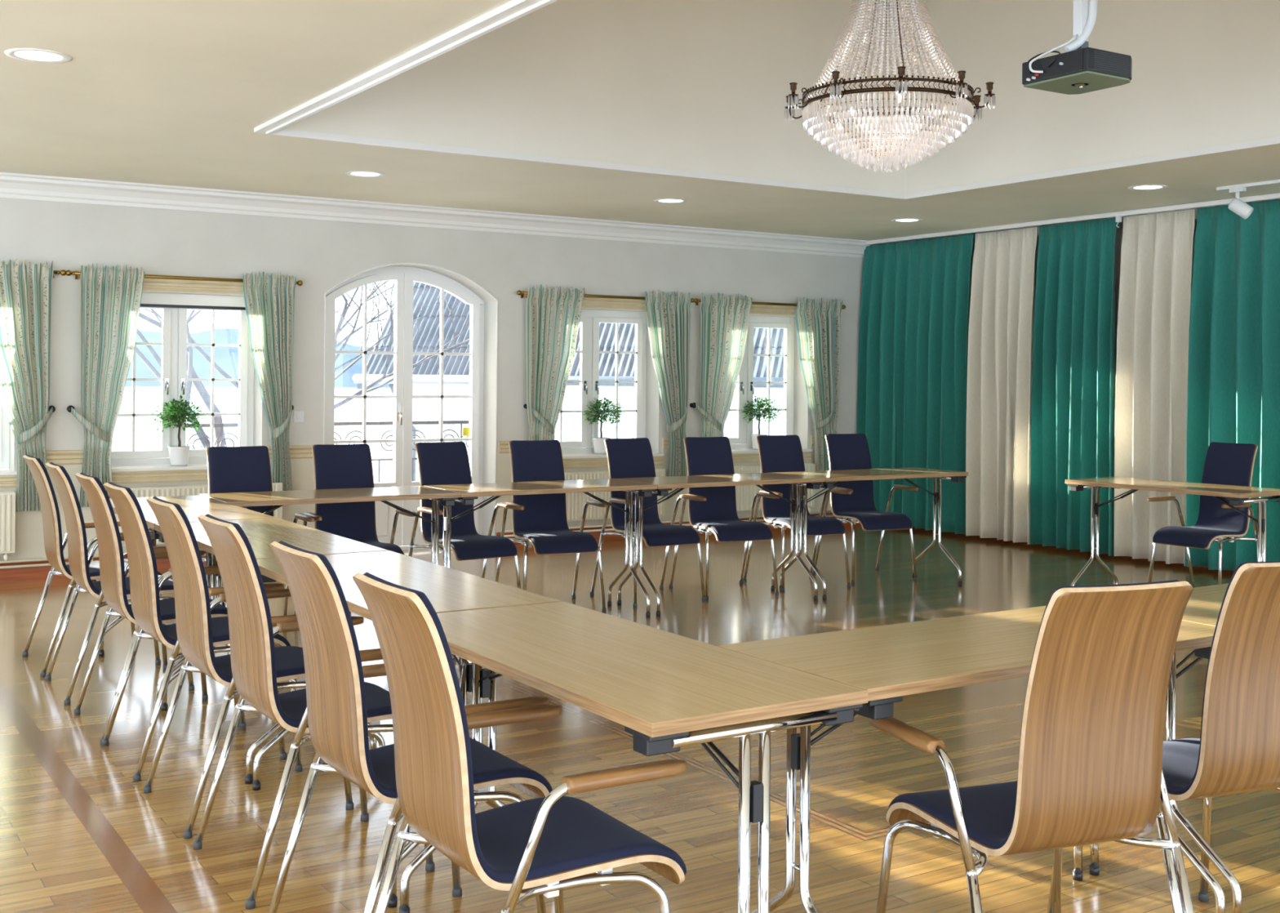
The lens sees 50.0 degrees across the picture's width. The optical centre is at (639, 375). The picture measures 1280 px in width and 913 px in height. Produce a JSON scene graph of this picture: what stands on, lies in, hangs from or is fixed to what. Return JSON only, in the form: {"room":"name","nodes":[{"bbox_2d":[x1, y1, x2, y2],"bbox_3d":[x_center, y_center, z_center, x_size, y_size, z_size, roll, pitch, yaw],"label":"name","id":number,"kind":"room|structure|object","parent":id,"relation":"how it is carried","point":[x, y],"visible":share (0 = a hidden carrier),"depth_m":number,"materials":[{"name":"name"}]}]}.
{"room":"conference room","nodes":[
{"label":"conference room","id":0,"kind":"room"},
{"bbox_2d":[0,197,877,535],"bbox_3d":[-2.640,0.026,9.887,11.950,2.600,0.320,0,0,-32],"label":"wall","id":1,"kind":"structure","parent":0,"point":[322,255],"depth_m":10.34,"materials":[{"name":"paint"}]},
{"bbox_2d":[0,490,15,560],"bbox_3d":[-4.456,0.975,8.473,1.090,0.482,0.112,0,0,-32],"label":"radiator","id":2,"kind":"object","parent":1,"relation":"attached to","point":[7,499],"visible":1,"depth_m":8.70,"materials":[{"name":"white metal"}]},
{"bbox_2d":[0,405,17,487],"bbox_3d":[-4.554,0.016,8.620,1.200,1.390,0.306,0,0,-32],"label":"window","id":3,"kind":"structure","parent":1,"relation":"in","point":[8,478],"depth_m":8.96,"materials":[{"name":"white paint"}]},
{"bbox_2d":[53,269,66,278],"bbox_3d":[-4.423,-0.664,8.504,1.620,0.058,0.095,0,0,-32],"label":"curtain rod","id":4,"kind":"object","parent":1,"relation":"attached to","point":[63,272],"visible":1,"depth_m":8.89,"materials":[{"name":"gold metal"}]},
{"bbox_2d":[0,258,53,511],"bbox_3d":[-4.021,0.060,8.711,0.558,1.610,0.094,0,0,-32],"label":"window curtain","id":5,"kind":"object","parent":4,"relation":"hanging from","point":[25,291],"visible":0.89,"depth_m":8.78,"materials":[{"name":"fabric"}]},
{"bbox_2d":[111,278,253,483],"bbox_3d":[-3.199,0.026,9.480,1.200,1.390,0.306,0,0,-32],"label":"window","id":6,"kind":"structure","parent":1,"relation":"in","point":[132,466],"depth_m":9.54,"materials":[{"name":"white paint"}]},
{"bbox_2d":[151,394,208,466],"bbox_3d":[-3.178,0.376,9.476,0.395,0.491,0.286,0,0,-32],"label":"potted tree","id":7,"kind":"object","parent":6,"relation":"on","point":[179,455],"visible":1,"depth_m":9.44,"materials":[{"name":"green plant"}]},
{"bbox_2d":[140,292,244,306],"bbox_3d":[-3.218,-0.529,9.518,1.114,0.077,0.022,0,0,-32],"label":"roller blind","id":8,"kind":"object","parent":6,"relation":"attached to","point":[148,299],"depth_m":9.55,"materials":[{"name":"white fabric"}]},
{"bbox_2d":[66,270,302,285],"bbox_3d":[-3.079,-0.654,9.358,1.580,0.058,0.095,0,0,-32],"label":"curtain rod","id":9,"kind":"object","parent":1,"relation":"attached to","point":[68,273],"visible":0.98,"depth_m":9.31,"materials":[{"name":"gold metal"}]},
{"bbox_2d":[71,262,144,506],"bbox_3d":[-3.502,0.059,9.039,0.446,1.601,0.094,0,0,-32],"label":"window curtain","id":10,"kind":"object","parent":9,"relation":"hanging from","point":[111,297],"visible":0.92,"depth_m":9.04,"materials":[{"name":"fabric"}]},
{"bbox_2d":[243,271,296,490],"bbox_3d":[-2.602,0.056,9.618,0.373,1.581,0.084,0,0,-27],"label":"window curtain","id":11,"kind":"object","parent":9,"relation":"hanging from","point":[269,300],"visible":0.99,"depth_m":9.65,"materials":[{"name":"fabric"}]},
{"bbox_2d":[114,482,282,546],"bbox_3d":[-3.013,0.987,9.390,1.120,0.482,0.112,0,0,-32],"label":"radiator","id":12,"kind":"object","parent":1,"relation":"attached to","point":[194,489],"visible":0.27,"depth_m":9.25,"materials":[{"name":"beige metal"}]},
{"bbox_2d":[324,266,484,550],"bbox_3d":[-1.817,0.248,10.483,1.372,2.168,0.158,0,0,-32],"label":"door","id":13,"kind":"structure","parent":1,"relation":"in","point":[404,277],"depth_m":10.47,"materials":[{"name":"white paint"}]},
{"bbox_2d":[323,262,497,535],"bbox_3d":[-1.698,0.243,10.295,1.396,2.180,0.010,0,0,-32],"label":"trim","id":14,"kind":"structure","parent":1,"relation":"attached to","point":[376,267],"depth_m":10.34,"materials":[{"name":"white wood"}]},
{"bbox_2d":[0,444,831,560],"bbox_3d":[-2.559,0.899,9.749,11.350,0.615,0.006,0,0,-32],"label":"wainscoting","id":15,"kind":"structure","parent":1,"relation":"attached to","point":[29,537],"depth_m":9.80,"materials":[{"name":"paint"}]},
{"bbox_2d":[0,512,857,581],"bbox_3d":[-2.558,1.267,9.743,11.350,0.120,0.020,0,0,-32],"label":"baseboard","id":16,"kind":"structure","parent":1,"relation":"attached to","point":[162,564],"depth_m":8.94,"materials":[{"name":"brown wood"}]},
{"bbox_2d":[45,434,813,464],"bbox_3d":[-2.551,0.544,9.741,11.350,0.095,0.026,0,0,-32],"label":"trim","id":17,"kind":"structure","parent":1,"relation":"attached to","point":[296,451],"depth_m":9.70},
{"bbox_2d":[0,172,870,257],"bbox_3d":[-2.594,-1.200,9.653,11.160,0.148,0.112,0,0,-32],"label":"trim","id":18,"kind":"structure","parent":1,"relation":"attached to","point":[12,185],"depth_m":10.14,"materials":[{"name":"white paint"}]},
{"bbox_2d":[516,289,694,304],"bbox_3d":[-0.263,-0.631,11.148,1.677,0.058,0.095,0,0,-32],"label":"curtain rod","id":19,"kind":"object","parent":1,"relation":"attached to","point":[519,292],"visible":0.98,"depth_m":11.11,"materials":[{"name":"gold metal"}]},
{"bbox_2d":[525,284,584,439],"bbox_3d":[-0.664,0.072,10.842,0.510,1.580,0.092,0,0,-32],"label":"window curtain","id":20,"kind":"object","parent":19,"relation":"hanging from","point":[553,316],"visible":0.73,"depth_m":10.82,"materials":[{"name":"fabric"}]},
{"bbox_2d":[644,289,691,475],"bbox_3d":[0.222,0.079,11.415,0.459,1.580,0.088,0,0,-28],"label":"window curtain","id":21,"kind":"object","parent":19,"relation":"hanging from","point":[668,316],"visible":0.97,"depth_m":11.45,"materials":[{"name":"fabric"}]},
{"bbox_2d":[558,297,664,468],"bbox_3d":[-0.376,0.049,11.274,1.200,1.390,0.306,0,0,-32],"label":"window","id":22,"kind":"structure","parent":1,"relation":"in","point":[580,453],"depth_m":11.35,"materials":[{"name":"white paint"}]},
{"bbox_2d":[583,396,625,453],"bbox_3d":[-0.296,0.407,11.310,0.364,0.475,0.312,0,0,1],"label":"potted tree","id":23,"kind":"object","parent":22,"relation":"on","point":[599,447],"visible":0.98,"depth_m":11.26,"materials":[{"name":"green plant"}]},
{"bbox_2d":[564,467,665,520],"bbox_3d":[-0.287,1.009,11.123,1.120,0.482,0.112,0,0,-32],"label":"radiator","id":24,"kind":"object","parent":1,"relation":"attached to","point":[575,502],"visible":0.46,"depth_m":10.99,"materials":[{"name":"beige metal"}]},
{"bbox_2d":[564,467,661,471],"bbox_3d":[-0.293,0.781,11.134,1.120,0.027,0.038,0,0,-32],"label":"grille","id":25,"kind":"object","parent":24,"relation":"attached to","point":[657,468],"depth_m":11.08,"materials":[{"name":"beige metal"}]},
{"bbox_2d":[503,511,835,537],"bbox_3d":[0.442,1.238,11.609,3.584,0.061,0.049,0,0,-32],"label":"pipes","id":26,"kind":"object","parent":1,"relation":"attached to","point":[811,513],"visible":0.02,"depth_m":11.16,"materials":[{"name":"beige metal"}]},
{"bbox_2d":[694,297,845,309],"bbox_3d":[1.144,-0.620,12.042,1.672,0.058,0.095,0,0,-32],"label":"curtain rod","id":27,"kind":"object","parent":1,"relation":"attached to","point":[696,300],"visible":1,"depth_m":12.00,"materials":[{"name":"gold metal"}]},
{"bbox_2d":[695,293,752,436],"bbox_3d":[0.721,0.082,11.724,0.559,1.581,0.093,0,0,-32],"label":"window curtain","id":28,"kind":"object","parent":27,"relation":"hanging from","point":[724,321],"visible":0.75,"depth_m":11.70,"materials":[{"name":"fabric"}]},
{"bbox_2d":[795,297,842,471],"bbox_3d":[1.602,0.089,12.283,0.520,1.581,0.096,0,0,-32],"label":"window curtain","id":29,"kind":"object","parent":27,"relation":"hanging from","point":[818,324],"visible":0.84,"depth_m":12.30,"materials":[{"name":"fabric"}]},
{"bbox_2d":[728,304,813,462],"bbox_3d":[0.974,0.060,12.133,1.200,1.390,0.306,0,0,-32],"label":"window","id":30,"kind":"structure","parent":1,"relation":"in","point":[742,451],"depth_m":12.22,"materials":[{"name":"white paint"}]},
{"bbox_2d":[740,395,782,449],"bbox_3d":[1.070,0.417,12.168,0.399,0.477,0.303,0,0,-32],"label":"potted tree","id":31,"kind":"object","parent":30,"relation":"on","point":[760,404],"visible":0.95,"depth_m":12.13,"materials":[{"name":"green plant"}]},
{"bbox_2d":[733,462,815,512],"bbox_3d":[1.063,1.020,11.981,1.120,0.482,0.112,0,0,-32],"label":"radiator","id":32,"kind":"object","parent":1,"relation":"attached to","point":[744,494],"visible":0.24,"depth_m":11.85,"materials":[{"name":"white metal"}]},
{"bbox_2d":[0,523,1279,912],"bbox_3d":[0.702,1.413,4.612,11.950,0.120,12.820,0,0,-32],"label":"floor","id":33,"kind":"structure","parent":0,"point":[77,833],"depth_m":4.61,"materials":[{"name":"brown wood"}]},
{"bbox_2d":[22,454,162,676],"bbox_3d":[-2.551,0.848,6.405,0.583,0.958,0.546,0,0,-32],"label":"chair","id":34,"kind":"object","parent":33,"relation":"on","point":[54,545],"visible":0.56,"depth_m":6.23,"materials":[{"name":"brown wood"}]},
{"bbox_2d":[26,454,162,576],"bbox_3d":[-2.543,0.672,6.409,0.569,0.607,0.375,0,0,-32],"label":"cushion","id":35,"kind":"object","parent":34,"relation":"on","point":[52,531],"depth_m":6.21,"materials":[{"name":"blue fabric"}]},
{"bbox_2d":[44,462,194,705],"bbox_3d":[-2.226,0.850,5.894,0.583,0.958,0.546,0,0,-31],"label":"chair","id":36,"kind":"object","parent":33,"relation":"on","point":[79,560],"visible":0.57,"depth_m":5.72,"materials":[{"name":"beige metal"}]},
{"bbox_2d":[48,462,173,595],"bbox_3d":[-2.219,0.675,5.898,0.569,0.607,0.375,0,0,-31],"label":"cushion","id":37,"kind":"object","parent":36,"relation":"on","point":[77,552],"depth_m":5.70,"materials":[{"name":"blue fabric"}]},
{"bbox_2d":[73,471,239,744],"bbox_3d":[-1.859,0.853,5.316,0.583,0.958,0.546,0,0,-32],"label":"chair","id":38,"kind":"object","parent":33,"relation":"on","point":[113,571],"visible":0.57,"depth_m":5.17,"materials":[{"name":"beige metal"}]},
{"bbox_2d":[80,471,227,620],"bbox_3d":[-1.852,0.678,5.320,0.569,0.607,0.375,0,0,-32],"label":"cushion","id":39,"kind":"object","parent":38,"relation":"on","point":[112,567],"depth_m":5.14,"materials":[{"name":"blue fabric"}]},
{"bbox_2d":[98,494,275,702],"bbox_3d":[-2.061,0.961,6.135,0.500,0.740,1.208,0,0,-32],"label":"conference table","id":40,"kind":"object","parent":33,"relation":"on","point":[193,506],"visible":0.22,"depth_m":6.00,"materials":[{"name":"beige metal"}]},
{"bbox_2d":[101,481,290,782],"bbox_3d":[-1.575,0.856,4.869,0.583,0.958,0.546,0,0,-32],"label":"chair","id":41,"kind":"object","parent":33,"relation":"on","point":[145,586],"visible":0.57,"depth_m":4.72,"materials":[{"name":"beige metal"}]},
{"bbox_2d":[109,481,290,645],"bbox_3d":[-1.567,0.680,4.872,0.569,0.607,0.375,0,0,-32],"label":"cushion","id":42,"kind":"object","parent":41,"relation":"on","point":[142,564],"depth_m":4.70,"materials":[{"name":"blue fabric"}]},
{"bbox_2d":[142,496,353,839],"bbox_3d":[-1.226,0.858,4.320,0.583,0.958,0.546,0,0,-32],"label":"chair","id":43,"kind":"object","parent":33,"relation":"on","point":[193,606],"visible":0.66,"depth_m":4.18,"materials":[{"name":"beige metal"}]},
{"bbox_2d":[152,496,305,682],"bbox_3d":[-1.219,0.683,4.324,0.569,0.607,0.375,0,0,-32],"label":"cushion","id":44,"kind":"object","parent":43,"relation":"on","point":[191,592],"depth_m":4.17,"materials":[{"name":"blue fabric"}]},
{"bbox_2d":[201,445,314,647],"bbox_3d":[-1.993,0.852,7.022,0.546,0.958,0.583,0,0,-30],"label":"chair","id":45,"kind":"object","parent":33,"relation":"on","point":[230,468],"visible":0.23,"depth_m":7.20,"materials":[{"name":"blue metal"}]},
{"bbox_2d":[208,445,272,515],"bbox_3d":[-1.988,0.677,7.016,0.375,0.607,0.569,0,0,-30],"label":"cushion","id":46,"kind":"object","parent":45,"relation":"on","point":[230,468],"depth_m":7.20,"materials":[{"name":"blue fabric"}]},
{"bbox_2d":[155,517,387,783],"bbox_3d":[-1.405,0.966,5.104,0.500,0.740,1.208,0,0,-32],"label":"conference table","id":47,"kind":"object","parent":33,"relation":"on","point":[260,532],"visible":0.29,"depth_m":5.00,"materials":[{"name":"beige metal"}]},
{"bbox_2d":[193,513,435,909],"bbox_3d":[-0.899,0.861,3.805,0.583,0.958,0.546,0,0,-32],"label":"chair","id":48,"kind":"object","parent":33,"relation":"on","point":[251,631],"visible":0.75,"depth_m":3.66,"materials":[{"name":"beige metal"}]},
{"bbox_2d":[204,513,391,727],"bbox_3d":[-0.892,0.686,3.809,0.569,0.607,0.375,0,0,-32],"label":"cushion","id":49,"kind":"object","parent":48,"relation":"on","point":[252,651],"depth_m":3.66,"materials":[{"name":"blue fabric"}]},
{"bbox_2d":[200,485,460,654],"bbox_3d":[-1.561,0.965,6.945,1.190,0.740,0.500,0,0,-31],"label":"conference table","id":50,"kind":"object","parent":33,"relation":"on","point":[277,499],"visible":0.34,"depth_m":6.91,"materials":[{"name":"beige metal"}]},
{"bbox_2d":[293,443,416,614],"bbox_3d":[-1.521,0.856,7.323,0.546,0.958,0.583,0,0,-28],"label":"chair","id":51,"kind":"object","parent":33,"relation":"on","point":[335,466],"visible":0.43,"depth_m":7.48,"materials":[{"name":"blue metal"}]},
{"bbox_2d":[313,443,404,554],"bbox_3d":[-1.516,0.681,7.317,0.375,0.607,0.569,0,0,-28],"label":"cushion","id":52,"kind":"object","parent":51,"relation":"on","point":[335,466],"depth_m":7.48,"materials":[{"name":"blue fabric"}]},
{"bbox_2d":[252,550,560,907],"bbox_3d":[-0.750,0.971,4.072,0.500,0.740,1.208,0,0,-32],"label":"conference table","id":53,"kind":"object","parent":33,"relation":"on","point":[448,589],"visible":0.35,"depth_m":3.99,"materials":[{"name":"beige wood"}]},
{"bbox_2d":[267,540,552,912],"bbox_3d":[-0.541,0.864,3.215,0.583,0.958,0.546,0,0,-32],"label":"chair","id":54,"kind":"object","parent":33,"relation":"on","point":[335,673],"visible":0.73,"depth_m":3.09,"materials":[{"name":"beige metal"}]},
{"bbox_2d":[278,540,552,797],"bbox_3d":[-0.534,0.689,3.219,0.569,0.607,0.375,0,0,-32],"label":"cushion","id":55,"kind":"object","parent":54,"relation":"on","point":[337,714],"depth_m":3.09,"materials":[{"name":"blue fabric"}]},
{"bbox_2d":[408,440,524,588],"bbox_3d":[-0.991,0.860,7.683,0.546,0.958,0.583,0,0,-36],"label":"chair","id":56,"kind":"object","parent":33,"relation":"on","point":[440,463],"visible":0.69,"depth_m":7.78,"materials":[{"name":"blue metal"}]},
{"bbox_2d":[417,440,516,559],"bbox_3d":[-0.986,0.685,7.678,0.375,0.607,0.569,0,0,-36],"label":"cushion","id":57,"kind":"object","parent":56,"relation":"on","point":[440,463],"depth_m":7.79,"materials":[{"name":"blue fabric"}]},
{"bbox_2d":[352,572,686,912],"bbox_3d":[-0.245,0.866,2.716,0.583,0.958,0.546,0,0,-31],"label":"chair","id":58,"kind":"object","parent":33,"relation":"on","point":[548,846],"visible":1,"depth_m":2.60,"materials":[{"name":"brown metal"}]},
{"bbox_2d":[426,478,657,617],"bbox_3d":[-0.543,0.973,7.567,1.190,0.740,0.500,0,0,-31],"label":"conference table","id":59,"kind":"object","parent":33,"relation":"on","point":[468,492],"visible":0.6,"depth_m":7.52,"materials":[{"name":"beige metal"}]},
{"bbox_2d":[494,440,607,611],"bbox_3d":[-0.521,0.864,7.949,0.546,0.958,0.583,0,0,-24],"label":"chair","id":60,"kind":"object","parent":33,"relation":"on","point":[542,524],"visible":0.86,"depth_m":8.08,"materials":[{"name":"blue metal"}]},
{"bbox_2d":[510,440,597,554],"bbox_3d":[-0.516,0.689,7.943,0.375,0.607,0.569,0,0,-24],"label":"cushion","id":61,"kind":"object","parent":60,"relation":"on","point":[542,524],"depth_m":8.09,"materials":[{"name":"blue fabric"}]},
{"bbox_2d":[399,600,867,912],"bbox_3d":[-0.094,0.976,3.041,0.500,0.740,1.208,0,0,-32],"label":"conference table","id":62,"kind":"object","parent":33,"relation":"on","point":[668,691],"visible":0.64,"depth_m":2.73,"materials":[{"name":"laminate"}]},
{"bbox_2d":[590,437,706,606],"bbox_3d":[0.057,0.869,8.337,0.546,0.958,0.583,0,0,-31],"label":"chair","id":63,"kind":"object","parent":33,"relation":"on","point":[626,457],"visible":0.8,"depth_m":8.42,"materials":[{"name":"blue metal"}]},
{"bbox_2d":[605,437,700,546],"bbox_3d":[0.062,0.693,8.331,0.375,0.607,0.569,0,0,-31],"label":"cushion","id":64,"kind":"object","parent":63,"relation":"on","point":[626,457],"depth_m":8.45,"materials":[{"name":"blue fabric"}]},
{"bbox_2d":[615,472,824,615],"bbox_3d":[0.474,0.981,8.188,1.190,0.740,0.500,0,0,-31],"label":"conference table","id":65,"kind":"object","parent":33,"relation":"on","point":[664,484],"visible":0.83,"depth_m":8.07,"materials":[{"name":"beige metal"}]},
{"bbox_2d":[668,436,779,599],"bbox_3d":[0.532,0.872,8.595,0.546,0.958,0.583,0,0,-23],"label":"chair","id":66,"kind":"object","parent":33,"relation":"on","point":[704,455],"visible":0.91,"depth_m":8.72,"materials":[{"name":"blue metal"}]},
{"bbox_2d":[684,436,772,541],"bbox_3d":[0.536,0.697,8.589,0.375,0.607,0.569,0,0,-23],"label":"cushion","id":67,"kind":"object","parent":66,"relation":"on","point":[704,455],"depth_m":8.73,"materials":[{"name":"blue fabric"}]},
{"bbox_2d":[742,435,851,591],"bbox_3d":[1.028,0.876,8.934,0.546,0.958,0.583,0,0,-23],"label":"chair","id":68,"kind":"object","parent":33,"relation":"on","point":[777,453],"visible":0.73,"depth_m":9.05,"materials":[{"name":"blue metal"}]},
{"bbox_2d":[758,435,844,535],"bbox_3d":[1.032,0.701,8.928,0.375,0.607,0.569,0,0,-23],"label":"cushion","id":69,"kind":"object","parent":68,"relation":"on","point":[777,453],"depth_m":9.07,"materials":[{"name":"blue fabric"}]},
{"bbox_2d":[812,433,918,583],"bbox_3d":[1.527,0.880,9.276,0.546,0.958,0.583,0,0,-22],"label":"chair","id":70,"kind":"object","parent":33,"relation":"on","point":[845,451],"visible":0.92,"depth_m":9.40,"materials":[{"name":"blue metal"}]},
{"bbox_2d":[826,433,912,529],"bbox_3d":[1.531,0.705,9.270,0.375,0.607,0.569,0,0,-22],"label":"cushion","id":71,"kind":"object","parent":70,"relation":"on","point":[845,451],"depth_m":9.42,"materials":[{"name":"blue fabric"}]},
{"bbox_2d":[776,466,968,599],"bbox_3d":[1.491,0.989,8.810,1.190,0.740,0.500,0,0,-31],"label":"conference table","id":72,"kind":"object","parent":33,"relation":"on","point":[831,477],"visible":0.78,"depth_m":8.72,"materials":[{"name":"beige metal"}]},
{"bbox_2d":[717,605,1225,912],"bbox_3d":[0.816,0.984,3.211,1.208,0.740,0.500,0,0,-32],"label":"conference table","id":73,"kind":"object","parent":33,"relation":"on","point":[891,662],"visible":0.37,"depth_m":2.98,"materials":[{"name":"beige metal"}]},
{"bbox_2d":[869,579,1193,912],"bbox_3d":[0.825,0.875,2.877,0.546,0.958,0.583,0,0,-20],"label":"chair","id":74,"kind":"object","parent":33,"relation":"on","point":[1090,770],"visible":1,"depth_m":2.69,"materials":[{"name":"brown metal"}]},
{"bbox_2d":[1046,560,1279,912],"bbox_3d":[1.326,0.879,3.244,0.546,0.958,0.583,0,0,-21],"label":"chair","id":75,"kind":"object","parent":33,"relation":"on","point":[1237,750],"visible":0.6,"depth_m":3.03,"materials":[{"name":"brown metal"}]},
{"bbox_2d":[1161,560,1279,794],"bbox_3d":[1.325,0.703,3.250,0.375,0.607,0.569,0,0,-21],"label":"cushion","id":76,"kind":"object","parent":75,"relation":"on","point":[1237,750],"depth_m":3.03,"materials":[{"name":"blue fabric"}]},
{"bbox_2d":[1088,582,1242,912],"bbox_3d":[1.838,0.992,3.864,1.208,0.740,0.500,0,0,-32],"label":"conference table","id":77,"kind":"object","parent":33,"relation":"on","point":[1203,606],"visible":0.24,"depth_m":3.53,"materials":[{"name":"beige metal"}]},
{"bbox_2d":[1065,476,1279,586],"bbox_3d":[3.101,1.002,7.976,0.500,0.740,1.148,0,0,-35],"label":"conference table","id":78,"kind":"object","parent":33,"relation":"on","point":[1237,495],"visible":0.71,"depth_m":7.89,"materials":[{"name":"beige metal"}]},
{"bbox_2d":[1146,441,1262,587],"bbox_3d":[3.481,0.896,8.425,0.583,0.958,0.546,0,0,-34],"label":"chair","id":79,"kind":"object","parent":33,"relation":"on","point":[1225,463],"visible":0.9,"depth_m":8.47,"materials":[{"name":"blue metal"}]},
{"bbox_2d":[1152,441,1255,547],"bbox_3d":[3.476,0.721,8.421,0.569,0.607,0.375,0,0,-34],"label":"cushion","id":80,"kind":"object","parent":79,"relation":"on","point":[1225,463],"depth_m":8.47,"materials":[{"name":"blue fabric"}]},
{"bbox_2d":[0,0,1279,240],"bbox_3d":[0.814,-1.972,4.477,11.950,1.450,12.500,0,0,-32],"label":"ceiling","id":81,"kind":"structure","parent":0,"point":[695,85],"depth_m":8.05,"materials":[{"name":"paint"}]},
{"bbox_2d":[4,48,72,63],"bbox_3d":[-2.389,-1.270,5.454,0.248,0.004,0.248,0,0,-32],"label":"recessed light","id":82,"kind":"object","parent":81,"relation":"in","point":[31,55],"visible":1,"depth_m":5.45,"materials":[{"name":"white"}]},
{"bbox_2d":[14,50,62,61],"bbox_3d":[-2.389,-1.271,5.454,0.176,0.001,0.176,0,0,-32],"label":"diffuser","id":83,"kind":"object","parent":82,"relation":"attached to","point":[27,55],"depth_m":5.46,"materials":[{"name":"white plastic"}]},
{"bbox_2d":[253,0,1279,199],"bbox_3d":[1.149,-1.228,6.322,4.515,0.036,4.560,0,0,-32],"label":"trim","id":84,"kind":"structure","parent":81,"relation":"attached to","point":[512,11],"depth_m":7.25,"materials":[{"name":"white paint"}]},
{"bbox_2d":[784,0,995,173],"bbox_3d":[1.146,-1.767,6.348,0.946,1.650,0.993,0,0,-32],"label":"chandelier","id":85,"kind":"object","parent":81,"relation":"hanging from","point":[891,140],"visible":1,"depth_m":6.16,"materials":[{"name":"clear glass"}]},
{"bbox_2d":[865,192,1279,244],"bbox_3d":[3.767,-1.161,9.959,0.085,0.121,6.380,0,0,-32],"label":"track","id":86,"kind":"object","parent":81,"relation":"attached to","point":[1117,215],"visible":1,"depth_m":10.46,"materials":[{"name":"white metal"}]},
{"bbox_2d":[857,233,975,533],"bbox_3d":[2.418,0.069,12.062,0.171,2.525,1.385,0,0,-32],"label":"drape","id":87,"kind":"object","parent":86,"relation":"hanging from","point":[915,303],"visible":0.87,"depth_m":11.98,"materials":[{"name":"teal fabric"}]},
{"bbox_2d":[965,226,1039,544],"bbox_3d":[2.967,0.073,11.193,0.164,2.525,0.674,0,0,-32],"label":"drape","id":88,"kind":"object","parent":86,"relation":"hanging from","point":[1002,304],"visible":0.98,"depth_m":11.20,"materials":[{"name":"beige fabric"}]},
{"bbox_2d":[1030,217,1119,555],"bbox_3d":[3.356,0.076,10.580,0.178,2.525,0.774,0,0,-32],"label":"drape","id":89,"kind":"object","parent":86,"relation":"hanging from","point":[1074,345],"visible":0.97,"depth_m":10.58,"materials":[{"name":"teal fabric"}]},
{"bbox_2d":[1114,208,1197,566],"bbox_3d":[3.749,0.080,9.966,0.162,2.525,0.629,0,0,-32],"label":"drape","id":90,"kind":"object","parent":86,"relation":"hanging from","point":[1156,267],"visible":0.9,"depth_m":9.95,"materials":[{"name":"beige fabric"}]},
{"bbox_2d":[1186,199,1279,570],"bbox_3d":[4.404,0.085,8.943,0.178,2.525,1.800,0,0,-32],"label":"drape","id":91,"kind":"object","parent":86,"relation":"hanging from","point":[1233,367],"visible":0.75,"depth_m":9.48,"materials":[{"name":"teal fabric"}]},
{"bbox_2d":[1022,33,1132,94],"bbox_3d":[1.590,-1.149,4.973,0.337,0.199,0.302,0,0,-32],"label":"projector","id":92,"kind":"object","parent":81,"relation":"hanging from","point":[1086,69],"visible":1,"depth_m":4.89,"materials":[{"name":"black plastic"}]},
{"bbox_2d":[1093,49,1129,75],"bbox_3d":[1.665,-1.104,4.843,0.190,0.063,0.002,0,0,-32],"label":"vent grille","id":93,"kind":"object","parent":92,"relation":"attached to","point":[1105,62],"depth_m":4.84,"materials":[{"name":"grey plastic"}]},
{"bbox_2d":[1064,0,1097,52],"bbox_3d":[1.592,-1.868,4.971,0.133,1.445,0.100,0,0,-32],"label":"mount","id":94,"kind":"object","parent":81,"relation":"attached to","point":[1084,19],"visible":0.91,"depth_m":4.96,"materials":[{"name":"white plastic"}]},
{"bbox_2d":[1216,179,1279,218],"bbox_3d":[4.281,-1.108,8.117,0.121,0.221,1.920,0,0,-32],"label":"track light","id":95,"kind":"object","parent":81,"relation":"attached to","point":[1238,206],"visible":1,"depth_m":8.77,"materials":[{"name":"white plastic"}]},
{"bbox_2d":[882,199,1279,329],"bbox_3d":[5.714,0.093,7.601,0.300,2.600,12.500,0,0,-32],"label":"wall","id":96,"kind":"structure","parent":0,"point":[1119,230],"depth_m":10.55,"materials":[{"name":"paint"}]},
{"label":"outside","id":97,"kind":"structure","parent":0,"visible":0},
{"bbox_2d":[111,386,393,482],"bbox_3d":[-16.824,3.137,119.657,600.000,0.150,620.000,0,0,-32],"label":"ground","id":98,"kind":"structure","parent":97,"point":[147,437],"depth_m":92.76,"materials":[{"name":"white snow"}]},
{"bbox_2d":[124,328,390,387],"bbox_3d":[-96.694,-6.447,320.037,420.000,18.039,59.996,0,0,-32],"label":"building","id":99,"kind":"structure","parent":98,"relation":"on","point":[226,357],"depth_m":319.98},
{"bbox_2d":[142,280,394,388],"bbox_3d":[-6.649,-0.783,25.063,8.400,7.901,5.581,0,0,18],"label":"bare tree","id":100,"kind":"object","parent":98,"relation":"on","point":[204,354],"visible":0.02,"depth_m":25.06,"materials":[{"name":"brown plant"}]},
{"bbox_2d":[135,280,470,448],"bbox_3d":[-5.239,-0.514,15.831,6.847,7.344,5.569,0,0,40],"label":"bare tree","id":101,"kind":"object","parent":98,"relation":"on","point":[198,385],"visible":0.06,"depth_m":16.11,"materials":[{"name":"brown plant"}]},
{"bbox_2d":[352,281,783,481],"bbox_3d":[3.957,-1.675,23.741,13.200,9.806,12.130,0,0,17],"label":"house","id":102,"kind":"structure","parent":98,"relation":"on","point":[426,375],"depth_m":19.68,"materials":[{"name":"tile"}]},
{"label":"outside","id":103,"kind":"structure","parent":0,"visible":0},
{"bbox_3d":[-2.127,1.425,11.346,3.400,0.130,1.580,0,0,-32],"label":"terrace","id":104,"kind":"object","parent":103,"visible":0},
{"bbox_2d":[186,420,469,482],"bbox_3d":[-2.382,0.878,11.879,3.333,0.960,0.024,0,0,-32],"label":"iron railing","id":105,"kind":"object","parent":104,"relation":"on","point":[426,422],"visible":0.27,"depth_m":11.92,"materials":[{"name":"grey"}]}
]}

